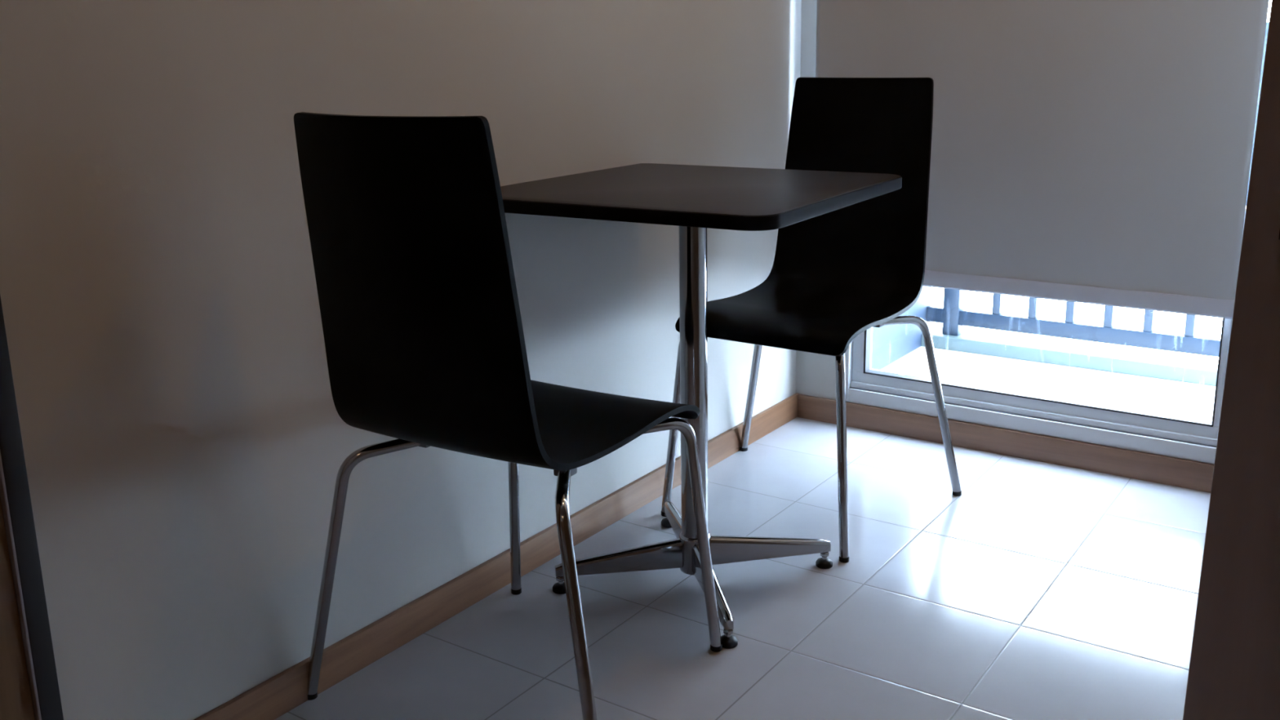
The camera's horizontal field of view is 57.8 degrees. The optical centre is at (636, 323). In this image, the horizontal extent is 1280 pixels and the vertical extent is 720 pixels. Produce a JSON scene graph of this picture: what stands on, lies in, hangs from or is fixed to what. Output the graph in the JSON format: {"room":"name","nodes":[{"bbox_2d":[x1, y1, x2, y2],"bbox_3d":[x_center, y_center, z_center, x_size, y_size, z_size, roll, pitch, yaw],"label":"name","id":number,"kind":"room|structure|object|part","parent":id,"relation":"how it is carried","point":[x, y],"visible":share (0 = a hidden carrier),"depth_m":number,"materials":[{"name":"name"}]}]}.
{"room":"dining room","nodes":[
{"label":"dining room","id":0,"kind":"room"},
{"bbox_2d":[0,0,801,719],"bbox_3d":[-0.785,-0.528,1.348,0.100,2.550,4.320,8,16,34],"label":"wall","id":1,"kind":"structure","parent":0,"point":[186,442],"depth_m":1.72,"materials":[{"name":"white paint"}]},
{"bbox_2d":[0,497,35,719],"bbox_3d":[-1.029,-0.244,0.970,0.012,2.078,0.823,8,16,34],"label":"door","id":2,"kind":"structure","parent":1,"relation":"in","point":[15,699],"depth_m":1.46,"materials":[{"name":"brown wood"}]},
{"bbox_2d":[0,295,63,719],"bbox_3d":[-0.782,-0.339,1.306,0.020,2.100,0.033,8,16,34],"label":"door frame","id":3,"kind":"structure","parent":1,"relation":"attached to","point":[15,495],"depth_m":1.45,"materials":[{"name":"black"}]},
{"bbox_2d":[194,393,799,719],"bbox_3d":[-0.150,0.437,2.386,0.010,0.065,2.092,8,16,34],"label":"baseboard","id":4,"kind":"structure","parent":1,"relation":"attached to","point":[287,690],"depth_m":2.12,"materials":[{"name":"brown wood"}]},
{"bbox_2d":[274,417,1210,719],"bbox_3d":[0.243,0.888,0.833,2.700,0.100,4.300,8,16,34],"label":"floor","id":5,"kind":"structure","parent":0,"point":[1039,590],"depth_m":2.10,"materials":[{"name":"tile"}]},
{"bbox_2d":[293,111,722,719],"bbox_3d":[-0.186,0.136,1.787,0.579,0.931,0.520,7,16,31],"label":"dining chair","id":6,"kind":"object","parent":5,"relation":"on","point":[424,340],"visible":1,"depth_m":1.55,"materials":[{"name":"black wood"}]},
{"bbox_3d":[-0.390,0.379,1.849,0.299,0.423,0.056,-6,14,-20],"label":"leg","id":7,"kind":"part","parent":6,"relation":"part of","materials":[{"name":"silver metal"}]},
{"bbox_3d":[-0.301,-0.045,1.557,0.375,0.468,0.094,7,16,31],"label":"backrest","id":8,"kind":"part","parent":6,"relation":"part of","materials":[{"name":"black wood"}]},
{"bbox_3d":[-0.235,0.329,2.041,0.044,0.422,0.265,1,14,6],"label":"leg","id":9,"kind":"part","parent":6,"relation":"part of","materials":[{"name":"silver metal"}]},
{"bbox_3d":[-0.168,0.151,1.819,0.392,0.060,0.414,7,16,31],"label":"seat","id":10,"kind":"part","parent":6,"relation":"part of","materials":[{"name":"black wood"}]},
{"bbox_3d":[-0.084,0.417,1.665,0.056,0.423,0.299,-2,14,-5],"label":"leg","id":11,"kind":"part","parent":6,"relation":"part of","materials":[{"name":"silver metal"}]},
{"bbox_3d":[0.023,0.361,1.886,0.265,0.422,0.044,-10,16,-32],"label":"leg","id":12,"kind":"part","parent":6,"relation":"part of","materials":[{"name":"silver metal"}]},
{"bbox_2d":[500,163,902,648],"bbox_3d":[0.099,0.124,2.171,0.606,0.766,0.606,7,16,31],"label":"pedestal table","id":13,"kind":"object","parent":5,"relation":"on","point":[693,198],"visible":0.85,"depth_m":2.11,"materials":[{"name":"black wood"}]},
{"bbox_3d":[-0.034,0.448,2.222,0.246,0.056,0.025,-3,14,-9],"label":"leg","id":14,"kind":"part","parent":13,"relation":"part of","materials":[{"name":"silver metal"}]},
{"bbox_3d":[0.087,0.406,2.389,0.025,0.056,0.246,-3,14,-9],"label":"leg","id":15,"kind":"part","parent":13,"relation":"part of","materials":[{"name":"silver metal"}]},
{"bbox_3d":[0.138,0.474,2.104,0.025,0.056,0.246,-3,14,-9],"label":"leg","id":16,"kind":"part","parent":13,"relation":"part of","materials":[{"name":"silver metal"}]},
{"bbox_3d":[0.260,0.431,2.271,0.246,0.056,0.025,-3,14,-9],"label":"leg","id":17,"kind":"part","parent":13,"relation":"part of","materials":[{"name":"silver metal"}]},
{"bbox_2d":[661,77,961,563],"bbox_3d":[0.375,-0.053,2.532,0.579,0.931,0.520,8,16,34],"label":"dining chair","id":18,"kind":"object","parent":5,"relation":"on","point":[836,276],"visible":0.94,"depth_m":2.60,"materials":[{"name":"black wood"}]},
{"bbox_3d":[0.173,0.197,2.561,0.265,0.422,0.044,-9,15,-29],"label":"leg","id":19,"kind":"part","parent":18,"relation":"part of","materials":[{"name":"silver metal"}]},
{"bbox_3d":[0.293,0.143,2.775,0.056,0.423,0.299,-1,14,-2],"label":"leg","id":20,"kind":"part","parent":18,"relation":"part of","materials":[{"name":"silver metal"}]},
{"bbox_3d":[0.356,-0.025,2.511,0.392,0.060,0.414,8,16,34],"label":"seat","id":21,"kind":"part","parent":18,"relation":"part of","materials":[{"name":"black wood"}]},
{"bbox_3d":[0.420,0.233,2.391,0.044,0.422,0.265,1,14,10],"label":"leg","id":22,"kind":"part","parent":18,"relation":"part of","materials":[{"name":"silver metal"}]},
{"bbox_3d":[0.493,-0.321,2.647,0.375,0.468,0.094,8,16,34],"label":"backrest","id":23,"kind":"part","parent":18,"relation":"part of","materials":[{"name":"black wood"}]},
{"bbox_3d":[0.587,0.186,2.573,0.299,0.423,0.056,-5,14,-17],"label":"leg","id":24,"kind":"part","parent":18,"relation":"part of","materials":[{"name":"silver metal"}]},
{"bbox_2d":[795,0,1214,464],"bbox_3d":[1.480,-0.797,2.295,2.700,2.550,0.120,8,16,34],"label":"wall","id":25,"kind":"structure","parent":0,"point":[815,374],"depth_m":3.14,"materials":[{"name":"white paint"}]},
{"bbox_2d":[797,393,1213,493],"bbox_3d":[0.955,0.301,2.866,1.236,0.065,0.010,8,16,34],"label":"baseboard","id":26,"kind":"structure","parent":25,"relation":"attached to","point":[1171,471],"depth_m":2.86,"materials":[{"name":"brown wood"}]},
{"bbox_2d":[844,205,1246,463],"bbox_3d":[0.977,-0.833,2.615,1.052,2.254,0.081,8,16,34],"label":"window","id":27,"kind":"structure","parent":25,"relation":"in","point":[1188,437],"depth_m":2.83,"materials":[{"name":"white metal"}]},
{"bbox_3d":[0.977,-0.833,2.615,1.052,2.254,0.081,8,16,34],"label":"frame","id":28,"kind":"part","parent":27,"relation":"part of","materials":[{"name":"white metal"}]},
{"bbox_2d":[815,0,1269,319],"bbox_3d":[0.861,-1.036,2.558,1.034,1.988,0.070,8,16,34],"label":"roller blind","id":29,"kind":"object","parent":27,"relation":"attached to","point":[1095,152],"visible":0.78,"depth_m":2.62,"materials":[{"name":"grey fabric"}]},
{"bbox_3d":[1.659,-0.608,1.388,1.350,2.500,1.198,8,16,34],"label":"wall","id":30,"kind":"structure","parent":0,"visible":0},
{"bbox_2d":[1182,0,1279,719],"bbox_3d":[1.033,-0.313,1.096,0.807,2.076,0.096,8,16,34],"label":"door","id":31,"kind":"structure","parent":30,"relation":"in","point":[1234,668],"depth_m":1.44,"materials":[{"name":"brown laminate"}]},
{"label":"outside","id":32,"kind":"structure","parent":0,"visible":0},
{"bbox_2d":[881,324,1217,419],"bbox_3d":[1.829,0.323,2.958,3.800,0.150,0.880,8,16,34],"label":"floor","id":33,"kind":"structure","parent":32,"point":[1138,392],"depth_m":3.35,"materials":[{"name":"tile"}]},
{"bbox_2d":[871,285,931,369],"bbox_3d":[0.689,-1.120,3.270,0.135,2.550,0.660,8,16,34],"label":"wall","id":34,"kind":"structure","parent":33,"relation":"on","point":[890,343],"depth_m":3.58,"materials":[{"name":"white paint"}]},
{"bbox_2d":[921,328,1217,386],"bbox_3d":[2.220,0.231,2.899,3.115,0.042,0.090,8,16,34],"label":"kerb","id":35,"kind":"object","parent":33,"relation":"on","point":[1196,372],"visible":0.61,"depth_m":3.47,"materials":[{"name":"grey concrete"}]},
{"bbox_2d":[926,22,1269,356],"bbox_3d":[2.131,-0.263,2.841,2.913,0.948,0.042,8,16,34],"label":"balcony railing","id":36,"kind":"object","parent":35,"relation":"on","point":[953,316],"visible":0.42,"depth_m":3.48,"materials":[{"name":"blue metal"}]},
{"bbox_3d":[1.002,-0.407,3.612,0.052,0.908,0.042,8,16,34],"label":"post","id":37,"kind":"part","parent":36,"relation":"part of","materials":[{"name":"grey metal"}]},
{"bbox_3d":[2.138,0.141,2.938,2.913,0.048,0.030,8,16,34],"label":"rail","id":38,"kind":"part","parent":36,"relation":"part of","materials":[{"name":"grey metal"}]},
{"bbox_3d":[2.122,-0.704,2.734,2.913,0.040,0.030,8,16,34],"label":"rail","id":39,"kind":"part","parent":36,"relation":"part of","materials":[{"name":"stone"}]}
]}

